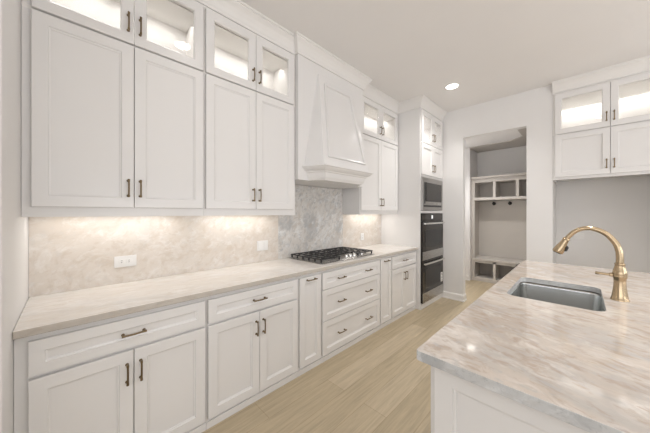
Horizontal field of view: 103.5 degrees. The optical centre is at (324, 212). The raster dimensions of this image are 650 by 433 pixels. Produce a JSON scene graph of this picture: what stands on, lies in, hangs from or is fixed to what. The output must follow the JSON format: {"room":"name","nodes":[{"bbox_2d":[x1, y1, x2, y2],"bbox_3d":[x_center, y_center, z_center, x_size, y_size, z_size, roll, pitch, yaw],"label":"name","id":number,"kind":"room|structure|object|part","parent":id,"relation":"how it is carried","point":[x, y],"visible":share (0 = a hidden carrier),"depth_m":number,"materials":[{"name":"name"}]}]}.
{"room":"kitchen","nodes":[
{"label":"kitchen","id":0,"kind":"room"},
{"bbox_2d":[0,0,28,432],"bbox_3d":[-1.506,-0.131,1.174,0.130,3.090,0.881,0,0,-45],"label":"wall","id":1,"kind":"structure","parent":0,"point":[14,228],"depth_m":1.05,"materials":[{"name":"paint"}]},
{"bbox_2d":[202,280,494,432],"bbox_3d":[1.573,1.464,0.407,10.400,0.100,7.150,0,0,-45],"label":"floor","id":2,"kind":"structure","parent":0,"point":[377,384],"depth_m":2.03,"materials":[{"name":"brown wood"}]},
{"bbox_2d":[14,297,205,432],"bbox_3d":[-1.255,0.975,1.582,0.800,0.878,0.656,0,0,-45],"label":"base cabinet","id":3,"kind":"object","parent":2,"relation":"on","point":[142,371],"visible":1,"depth_m":1.34,"materials":[{"name":"white paint"}]},
{"bbox_3d":[-1.176,1.043,1.261,0.374,0.606,0.022,0,0,-45],"label":"door","id":4,"kind":"part","parent":3,"relation":"part of","materials":[{"name":"white paint"}]},
{"bbox_3d":[-1.043,0.646,1.394,0.750,0.156,0.022,0,0,-45],"label":"drawer","id":5,"kind":"part","parent":3,"relation":"part of","materials":[{"name":"white paint"}]},
{"bbox_3d":[-1.044,0.855,1.353,0.017,0.110,0.034,0,0,-45],"label":"handle","id":6,"kind":"part","parent":3,"relation":"part of","materials":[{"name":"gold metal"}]},
{"bbox_3d":[-1.023,0.646,1.374,0.110,0.016,0.034,0,0,-45],"label":"handle","id":7,"kind":"part","parent":3,"relation":"part of","materials":[{"name":"gold metal"}]},
{"bbox_3d":[-1.001,0.855,1.396,0.017,0.110,0.034,0,0,-45],"label":"handle","id":8,"kind":"part","parent":3,"relation":"part of","materials":[{"name":"gold metal"}]},
{"bbox_3d":[-0.909,1.043,1.528,0.372,0.606,0.022,0,0,-45],"label":"door","id":9,"kind":"part","parent":3,"relation":"part of","materials":[{"name":"white paint"}]},
{"bbox_2d":[12,244,417,339],"bbox_3d":[-0.202,0.517,2.642,3.788,0.035,0.646,0,0,-45],"label":"countertop","id":10,"kind":"structure","parent":3,"relation":"on","point":[41,314],"depth_m":1.61,"materials":[{"name":"beige stone"}]},
{"bbox_2d":[289,247,373,264],"bbox_3d":[0.104,0.474,2.968,0.910,0.050,0.530,0,0,-45],"label":"cooktop","id":11,"kind":"object","parent":10,"relation":"in","point":[321,257],"visible":1,"depth_m":2.85,"materials":[{"name":"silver metal"}]},
{"bbox_2d":[206,277,297,429],"bbox_3d":[-0.701,0.975,2.136,0.764,0.878,0.656,0,0,-45],"label":"base cabinet","id":12,"kind":"object","parent":2,"relation":"on","point":[252,332],"visible":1,"depth_m":1.88,"materials":[{"name":"white paint"}]},
{"bbox_3d":[-0.633,1.043,1.804,0.373,0.606,0.022,0,0,-45],"label":"door","id":13,"kind":"part","parent":12,"relation":"part of","materials":[{"name":"white paint"}]},
{"bbox_3d":[-0.502,0.646,1.935,0.742,0.156,0.022,0,0,-45],"label":"drawer","id":14,"kind":"part","parent":12,"relation":"part of","materials":[{"name":"white paint"}]},
{"bbox_3d":[-0.501,0.855,1.897,0.017,0.110,0.034,0,0,-45],"label":"handle","id":15,"kind":"part","parent":12,"relation":"part of","materials":[{"name":"gold metal"}]},
{"bbox_3d":[-0.369,1.043,2.068,0.365,0.606,0.022,0,0,-45],"label":"door","id":16,"kind":"part","parent":12,"relation":"part of","materials":[{"name":"white paint"}]},
{"bbox_2d":[297,271,320,376],"bbox_3d":[-0.334,0.975,2.504,0.274,0.878,0.656,0,0,-45],"label":"base cabinet","id":17,"kind":"object","parent":2,"relation":"on","point":[309,285],"visible":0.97,"depth_m":2.29,"materials":[{"name":"white paint"}]},
{"bbox_2d":[320,258,379,362],"bbox_3d":[0.113,0.975,2.950,0.987,0.878,0.656,0,0,-45],"label":"base cabinet","id":18,"kind":"object","parent":2,"relation":"on","point":[350,294],"visible":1,"depth_m":2.69,"materials":[{"name":"white paint"}]},
{"bbox_3d":[0.313,1.189,2.750,0.964,0.314,0.022,0,0,-45],"label":"drawer","id":19,"kind":"part","parent":18,"relation":"part of","materials":[{"name":"white paint"}]},
{"bbox_3d":[0.313,0.879,2.750,0.964,0.294,0.022,0,0,-45],"label":"drawer","id":20,"kind":"part","parent":18,"relation":"part of","materials":[{"name":"white paint"}]},
{"bbox_3d":[0.313,0.647,2.750,0.964,0.158,0.022,0,0,-45],"label":"drawer","id":21,"kind":"part","parent":18,"relation":"part of","materials":[{"name":"white paint"}]},
{"bbox_2d":[379,256,390,329],"bbox_3d":[0.555,0.975,3.392,0.261,0.878,0.656,0,0,-45],"label":"base cabinet","id":22,"kind":"object","parent":2,"relation":"on","point":[385,262],"visible":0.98,"depth_m":3.19,"materials":[{"name":"white paint"}]},
{"bbox_2d":[390,250,415,322],"bbox_3d":[0.894,0.975,3.731,0.696,0.878,0.656,0,0,-45],"label":"base cabinet","id":23,"kind":"object","parent":2,"relation":"on","point":[403,265],"visible":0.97,"depth_m":3.49,"materials":[{"name":"white paint"}]},
{"bbox_3d":[0.974,1.043,3.411,0.333,0.606,0.022,0,0,-45],"label":"door","id":24,"kind":"part","parent":23,"relation":"part of","materials":[{"name":"white paint"}]},
{"bbox_3d":[1.093,0.646,3.530,0.670,0.156,0.022,0,0,-45],"label":"drawer","id":25,"kind":"part","parent":23,"relation":"part of","materials":[{"name":"white paint"}]},
{"bbox_3d":[1.212,1.043,3.649,0.333,0.606,0.022,0,0,-45],"label":"door","id":26,"kind":"part","parent":23,"relation":"part of","materials":[{"name":"white paint"}]},
{"bbox_2d":[381,108,442,309],"bbox_3d":[1.461,-0.064,4.245,0.827,2.955,0.731,0,0,-45],"label":"oven tower","id":27,"kind":"object","parent":2,"relation":"on","point":[420,133],"visible":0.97,"depth_m":3.90,"materials":[{"name":"white paint"}]},
{"bbox_3d":[1.545,-1.282,3.876,0.398,0.471,0.022,0,0,-45],"label":"door","id":28,"kind":"part","parent":27,"relation":"part of","materials":[{"name":"white paint"}]},
{"bbox_3d":[1.545,-0.800,3.876,0.398,0.459,0.022,0,0,-45],"label":"door","id":29,"kind":"part","parent":27,"relation":"part of","materials":[{"name":"white paint"}]},
{"bbox_2d":[421,177,442,210],"bbox_3d":[1.539,-0.286,4.163,0.782,0.490,0.449,0,0,-45],"label":"microwave","id":30,"kind":"object","parent":27,"relation":"in","point":[431,189],"visible":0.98,"depth_m":3.96,"materials":[{"name":"black"}]},
{"bbox_3d":[1.687,-0.298,4.015,0.674,0.358,0.025,0,0,-45],"label":"door","id":31,"kind":"part","parent":30,"relation":"part of","materials":[{"name":"black glass"}]},
{"bbox_2d":[421,213,444,303],"bbox_3d":[1.508,0.665,4.195,0.782,1.318,0.640,0,0,-45],"label":"double oven","id":32,"kind":"object","parent":27,"relation":"in","point":[432,258],"visible":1,"depth_m":3.94,"materials":[{"name":"black"}]},
{"bbox_3d":[1.688,1.014,4.014,0.782,0.620,0.029,0,0,-45],"label":"oven door","id":33,"kind":"part","parent":32,"relation":"part of","materials":[{"name":"black glass"}]},
{"bbox_3d":[1.688,0.410,4.014,0.782,0.576,0.029,0,0,-45],"label":"oven door","id":34,"kind":"part","parent":32,"relation":"part of","materials":[{"name":"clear glass"}]},
{"bbox_3d":[1.685,0.062,4.017,0.782,0.112,0.021,0,0,-45],"label":"control panel","id":35,"kind":"part","parent":32,"relation":"part of","materials":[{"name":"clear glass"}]},
{"bbox_3d":[1.716,0.751,3.986,0.732,0.028,0.049,0,0,-45],"label":"handle","id":36,"kind":"part","parent":32,"relation":"part of","materials":[{"name":"silver metal"}]},
{"bbox_3d":[1.716,0.158,3.986,0.732,0.028,0.049,0,0,-45],"label":"handle","id":37,"kind":"part","parent":32,"relation":"part of","materials":[{"name":"silver metal"}]},
{"bbox_3d":[1.829,-1.282,4.160,0.396,0.471,0.022,0,0,-45],"label":"door","id":38,"kind":"part","parent":27,"relation":"part of","materials":[{"name":"white paint"}]},
{"bbox_3d":[1.829,-0.800,4.160,0.396,0.459,0.022,0,0,-45],"label":"door","id":39,"kind":"part","parent":27,"relation":"part of","materials":[{"name":"white paint"}]},
{"bbox_2d":[471,172,526,283],"bbox_3d":[3.691,0.332,5.110,1.278,2.165,0.487,0,0,45],"label":"locker","id":40,"kind":"object","parent":2,"relation":"on","point":[498,231],"visible":0.59,"depth_m":5.36,"materials":[{"name":"paint"}]},
{"bbox_3d":[3.268,0.339,5.569,0.030,1.206,0.437,0,0,45],"label":"panel","id":41,"kind":"part","parent":40,"relation":"part of","materials":[{"name":"paint"}]},
{"bbox_3d":[3.704,0.964,5.122,1.278,0.040,0.452,0,0,45],"label":"bench seat","id":42,"kind":"part","parent":40,"relation":"part of","materials":[{"name":"paint"}]},
{"bbox_2d":[471,172,526,178],"bbox_3d":[3.691,-0.731,5.110,1.278,0.040,0.487,0,0,45],"label":"shelf","id":43,"kind":"object","parent":40,"relation":"attached to","point":[516,175],"depth_m":5.00,"materials":[{"name":"paint"}]},
{"bbox_2d":[471,196,526,200],"bbox_3d":[3.707,-0.293,5.126,1.278,0.054,0.443,0,0,45],"label":"cubby shelf","id":44,"kind":"object","parent":40,"relation":"attached to","point":[474,198],"depth_m":5.17,"materials":[{"name":"paint"}]},
{"bbox_3d":[3.869,0.339,5.266,1.248,1.206,0.015,0,0,45],"label":"panel","id":45,"kind":"part","parent":40,"relation":"part of","materials":[{"name":"paint"}]},
{"bbox_3d":[3.868,-0.178,5.242,1.215,0.145,0.020,0,0,45],"label":"hook rail","id":46,"kind":"part","parent":40,"relation":"part of","materials":[{"name":"paint"}]},
{"bbox_2d":[431,366,589,432],"bbox_3d":[1.654,0.975,1.399,2.456,0.878,1.160,0,0,-45],"label":"base cabinet","id":47,"kind":"object","parent":2,"relation":"on","point":[458,405],"visible":0.11,"depth_m":0.83,"materials":[{"name":"white paint"}]},
{"bbox_3d":[0.621,0.940,1.170,0.614,0.748,0.022,0,0,-45],"label":"door","id":48,"kind":"part","parent":47,"relation":"part of","materials":[{"name":"white paint"}]},
{"bbox_2d":[417,260,649,432],"bbox_3d":[1.656,0.517,1.393,2.519,0.035,1.228,0,0,-45],"label":"countertop","id":49,"kind":"structure","parent":47,"relation":"on","point":[584,369],"depth_m":0.93,"materials":[{"name":"beige stone"}]},
{"bbox_2d":[510,282,604,310],"bbox_3d":[1.477,0.637,1.645,0.667,0.202,0.474,0,0,-45],"label":"sink","id":50,"kind":"object","parent":49,"relation":"in","point":[583,299],"visible":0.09,"depth_m":1.85,"materials":[{"name":"silver metal"}]},
{"bbox_2d":[553,226,629,301],"bbox_3d":[1.605,0.289,1.560,0.076,0.421,0.328,0,0,-45],"label":"faucet","id":51,"kind":"object","parent":49,"relation":"on","point":[619,273],"visible":1,"depth_m":1.47,"materials":[{"name":"gold metal"}]},
{"bbox_3d":[1.618,0.184,1.547,0.034,0.209,0.249,0,0,-45],"label":"spout","id":52,"kind":"part","parent":51,"relation":"part of","materials":[{"name":"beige metal"}]},
{"bbox_3d":[1.650,0.360,1.515,0.024,0.023,0.072,0,0,-45],"label":"lever","id":53,"kind":"part","parent":51,"relation":"part of","materials":[{"name":"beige metal"}]},
{"bbox_2d":[241,0,649,111],"bbox_3d":[0.960,-1.726,-0.415,8.370,0.100,6.856,0,0,-45],"label":"ceiling","id":54,"kind":"structure","parent":0,"point":[408,49],"depth_m":2.47,"materials":[{"name":"paint"}]},
{"bbox_2d":[444,83,459,89],"bbox_3d":[1.677,-1.671,3.379,0.184,0.009,0.184,0,0,-45],"label":"recessed light","id":55,"kind":"object","parent":54,"relation":"in","point":[450,86],"visible":1,"depth_m":3.38,"materials":[{"name":"white plastic"}]},
{"bbox_2d":[465,146,526,279],"bbox_3d":[2.892,0.026,4.986,2.000,2.776,2.438,0,0,-45],"label":"wall","id":56,"kind":"structure","parent":0,"point":[513,160],"depth_m":5.39,"materials":[{"name":"paint"}]},
{"bbox_2d":[465,128,526,152],"bbox_3d":[2.892,-1.396,4.986,2.000,0.092,2.438,0,0,-45],"label":"ceiling","id":57,"kind":"structure","parent":0,"point":[510,135],"depth_m":4.88,"materials":[{"name":"paint"}]},
{"bbox_2d":[442,85,649,294],"bbox_3d":[2.883,-0.131,3.941,0.750,3.090,3.176,0,0,-45],"label":"wall","id":58,"kind":"structure","parent":0,"point":[532,110],"depth_m":3.51,"materials":[{"name":"paint"}]},
{"bbox_2d":[195,0,446,121],"bbox_3d":[0.238,-1.609,2.789,4.620,0.135,0.452,0,0,-45],"label":"trim","id":59,"kind":"structure","parent":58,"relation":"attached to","point":[237,11],"depth_m":2.52,"materials":[{"name":"paint"}]},
{"bbox_2d":[442,291,466,301],"bbox_3d":[2.130,1.361,4.232,0.142,0.105,0.351,0,0,-45],"label":"baseboard","id":60,"kind":"structure","parent":58,"relation":"attached to","point":[449,295],"depth_m":4.17,"materials":[{"name":"paint"}]},
{"bbox_2d":[574,233,583,238],"bbox_3d":[3.590,0.324,3.618,0.100,0.085,0.006,0,0,45],"label":"outlet plate","id":61,"kind":"object","parent":58,"relation":"attached to","point":[577,235],"visible":0.8,"depth_m":3.61,"materials":[{"name":"white plastic"}]},
{"bbox_2d":[553,121,649,183],"bbox_3d":[3.507,-0.714,3.170,0.997,0.575,0.657,0,0,45],"label":"upper cabinet","id":62,"kind":"object","parent":58,"relation":"attached to","point":[621,150],"visible":1,"depth_m":3.01,"materials":[{"name":"white paint"}]},
{"bbox_3d":[3.138,-0.726,3.139,0.476,0.536,0.022,0,0,45],"label":"door","id":63,"kind":"part","parent":62,"relation":"part of","materials":[{"name":"white paint"}]},
{"bbox_3d":[3.478,-0.726,2.799,0.476,0.536,0.022,0,0,45],"label":"door","id":64,"kind":"part","parent":62,"relation":"part of","materials":[{"name":"white paint"}]},
{"bbox_2d":[553,71,649,135],"bbox_3d":[3.507,-1.271,3.170,0.997,0.540,0.657,0,0,45],"label":"upper cabinet","id":65,"kind":"object","parent":58,"relation":"attached to","point":[624,100],"visible":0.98,"depth_m":3.18,"materials":[{"name":"white paint"}]},
{"bbox_3d":[3.138,-1.263,3.139,0.476,0.512,0.022,0,0,45],"label":"door","id":66,"kind":"part","parent":65,"relation":"part of","materials":[{"name":"white paint"}]},
{"bbox_2d":[552,56,649,93],"bbox_3d":[3.287,-1.609,2.949,0.082,0.135,1.002,0,0,-45],"label":"trim","id":67,"kind":"structure","parent":65,"relation":"on","point":[640,65],"depth_m":2.99,"materials":[{"name":"paint"}]},
{"bbox_3d":[3.478,-1.263,2.799,0.476,0.512,0.022,0,0,45],"label":"door","id":68,"kind":"part","parent":65,"relation":"part of","materials":[{"name":"white paint"}]},
{"bbox_3d":[-1.351,-0.131,2.037,8.170,3.090,0.120,0,0,-45],"label":"wall","id":69,"kind":"structure","parent":0,"visible":0},
{"bbox_2d":[21,6,203,216],"bbox_3d":[-1.315,-0.509,1.695,0.875,1.058,0.411,0,0,-45],"label":"upper cabinet","id":70,"kind":"object","parent":69,"relation":"attached to","point":[110,127],"visible":1,"depth_m":1.49,"materials":[{"name":"white paint"}]},
{"bbox_3d":[-1.339,-0.532,1.444,0.419,0.998,0.022,0,0,-45],"label":"door","id":71,"kind":"part","parent":70,"relation":"part of","materials":[{"name":"white paint"}]},
{"bbox_3d":[-1.191,-0.151,1.553,0.017,0.110,0.034,0,0,-45],"label":"handle","id":72,"kind":"part","parent":70,"relation":"part of","materials":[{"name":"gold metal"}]},
{"bbox_3d":[-1.148,-0.151,1.595,0.017,0.110,0.034,0,0,-45],"label":"handle","id":73,"kind":"part","parent":70,"relation":"part of","materials":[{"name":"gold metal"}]},
{"bbox_3d":[-1.043,-0.532,1.741,0.411,0.998,0.022,0,0,-45],"label":"door","id":74,"kind":"part","parent":70,"relation":"part of","materials":[{"name":"white paint"}]},
{"bbox_2d":[21,0,203,72],"bbox_3d":[-1.315,-1.290,1.695,0.875,0.503,0.411,0,0,-45],"label":"upper cabinet","id":75,"kind":"object","parent":69,"relation":"attached to","point":[173,30],"visible":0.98,"depth_m":1.76,"materials":[{"name":"white paint"}]},
{"bbox_3d":[-1.339,-1.282,1.444,0.419,0.475,0.022,0,0,-45],"label":"door","id":76,"kind":"part","parent":75,"relation":"part of","materials":[{"name":"white paint"}]},
{"bbox_3d":[-1.191,-1.162,1.553,0.017,0.110,0.034,0,0,-45],"label":"handle","id":77,"kind":"part","parent":75,"relation":"part of","materials":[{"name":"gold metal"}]},
{"bbox_3d":[-1.148,-1.162,1.595,0.017,0.110,0.034,0,0,-45],"label":"handle","id":78,"kind":"part","parent":75,"relation":"part of","materials":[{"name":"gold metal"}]},
{"bbox_3d":[-1.043,-1.282,1.741,0.411,0.475,0.022,0,0,-45],"label":"door","id":79,"kind":"part","parent":75,"relation":"part of","materials":[{"name":"white paint"}]},
{"bbox_2d":[29,215,277,296],"bbox_3d":[-1.138,0.242,2.150,1.769,0.516,0.019,0,0,-45],"label":"backsplash slab","id":80,"kind":"structure","parent":69,"relation":"attached to","point":[66,253],"depth_m":1.88,"materials":[{"name":"beige stone"}]},
{"bbox_2d":[114,255,135,267],"bbox_3d":[-1.431,0.346,1.837,0.128,0.078,0.009,0,0,-45],"label":"outlet plate","id":81,"kind":"object","parent":80,"relation":"attached to","point":[130,260],"visible":1,"depth_m":1.83,"materials":[{"name":"white plastic"}]},
{"bbox_2d":[257,240,267,250],"bbox_3d":[-0.640,0.334,2.627,0.125,0.100,0.010,0,0,-45],"label":"switch plate","id":82,"kind":"object","parent":80,"relation":"attached to","point":[261,245],"visible":1,"depth_m":2.62,"materials":[{"name":"white plastic"}]},
{"bbox_2d":[204,73,294,215],"bbox_3d":[-0.702,-0.509,2.308,0.857,1.058,0.411,0,0,-45],"label":"upper cabinet","id":83,"kind":"object","parent":69,"relation":"attached to","point":[249,135],"visible":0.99,"depth_m":2.13,"materials":[{"name":"white paint"}]},
{"bbox_3d":[-0.740,-0.532,2.043,0.409,0.998,0.022,0,0,-45],"label":"door","id":84,"kind":"part","parent":83,"relation":"part of","materials":[{"name":"white paint"}]},
{"bbox_3d":[-0.450,-0.532,2.334,0.405,0.998,0.022,0,0,-45],"label":"door","id":85,"kind":"part","parent":83,"relation":"part of","materials":[{"name":"white paint"}]},
{"bbox_2d":[204,6,294,106],"bbox_3d":[-0.702,-1.290,2.308,0.857,0.503,0.411,0,0,-45],"label":"upper cabinet","id":86,"kind":"object","parent":69,"relation":"attached to","point":[234,54],"visible":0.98,"depth_m":2.23,"materials":[{"name":"white paint"}]},
{"bbox_3d":[-0.740,-1.282,2.043,0.409,0.475,0.022,0,0,-45],"label":"door","id":87,"kind":"part","parent":86,"relation":"part of","materials":[{"name":"white paint"}]},
{"bbox_3d":[-0.450,-1.282,2.334,0.405,0.475,0.022,0,0,-45],"label":"door","id":88,"kind":"part","parent":86,"relation":"part of","materials":[{"name":"white paint"}]},
{"bbox_2d":[278,185,342,258],"bbox_3d":[-0.137,0.088,3.151,1.062,0.822,0.019,0,0,-45],"label":"backsplash slab","id":89,"kind":"structure","parent":69,"relation":"attached to","point":[317,221],"depth_m":3.12,"materials":[{"name":"grey stone"}]},
{"bbox_2d":[295,54,373,188],"bbox_3d":[0.051,-0.933,2.903,1.043,1.215,0.635,0,0,-45],"label":"range hood","id":90,"kind":"object","parent":69,"relation":"attached to","point":[329,148],"visible":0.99,"depth_m":2.62,"materials":[{"name":"white paint"}]},
{"bbox_3d":[0.198,-0.952,2.772,0.611,0.805,0.168,0,0,-45],"label":"panel molding","id":91,"kind":"part","parent":90,"relation":"part of","materials":[{"name":"white paint"}]},
{"bbox_2d":[343,214,380,247],"bbox_3d":[0.576,0.242,3.865,0.957,0.516,0.019,0,0,-45],"label":"backsplash slab","id":92,"kind":"structure","parent":69,"relation":"attached to","point":[368,224],"depth_m":3.82,"materials":[{"name":"beige stone"}]},
{"bbox_2d":[343,134,397,214],"bbox_3d":[0.698,-0.509,3.744,0.956,1.058,0.361,0,0,-45],"label":"upper cabinet","id":93,"kind":"object","parent":69,"relation":"attached to","point":[378,194],"visible":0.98,"depth_m":3.59,"materials":[{"name":"white paint"}]},
{"bbox_3d":[0.627,-0.532,3.481,0.461,0.998,0.022,0,0,-45],"label":"door","id":94,"kind":"part","parent":93,"relation":"part of","materials":[{"name":"white paint"}]},
{"bbox_3d":[0.956,-0.532,3.810,0.463,0.998,0.022,0,0,-45],"label":"door","id":95,"kind":"part","parent":93,"relation":"part of","materials":[{"name":"white paint"}]},
{"bbox_2d":[363,96,397,145],"bbox_3d":[0.698,-1.290,3.744,0.956,0.503,0.361,0,0,-45],"label":"upper cabinet","id":96,"kind":"object","parent":69,"relation":"attached to","point":[380,123],"visible":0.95,"depth_m":3.81,"materials":[{"name":"white paint"}]},
{"bbox_3d":[0.627,-1.282,3.481,0.461,0.475,0.022,0,0,-45],"label":"door","id":97,"kind":"part","parent":96,"relation":"part of","materials":[{"name":"white paint"}]},
{"bbox_3d":[0.956,-1.282,3.810,0.463,0.475,0.022,0,0,-45],"label":"door","id":98,"kind":"part","parent":96,"relation":"part of","materials":[{"name":"white paint"}]}
]}

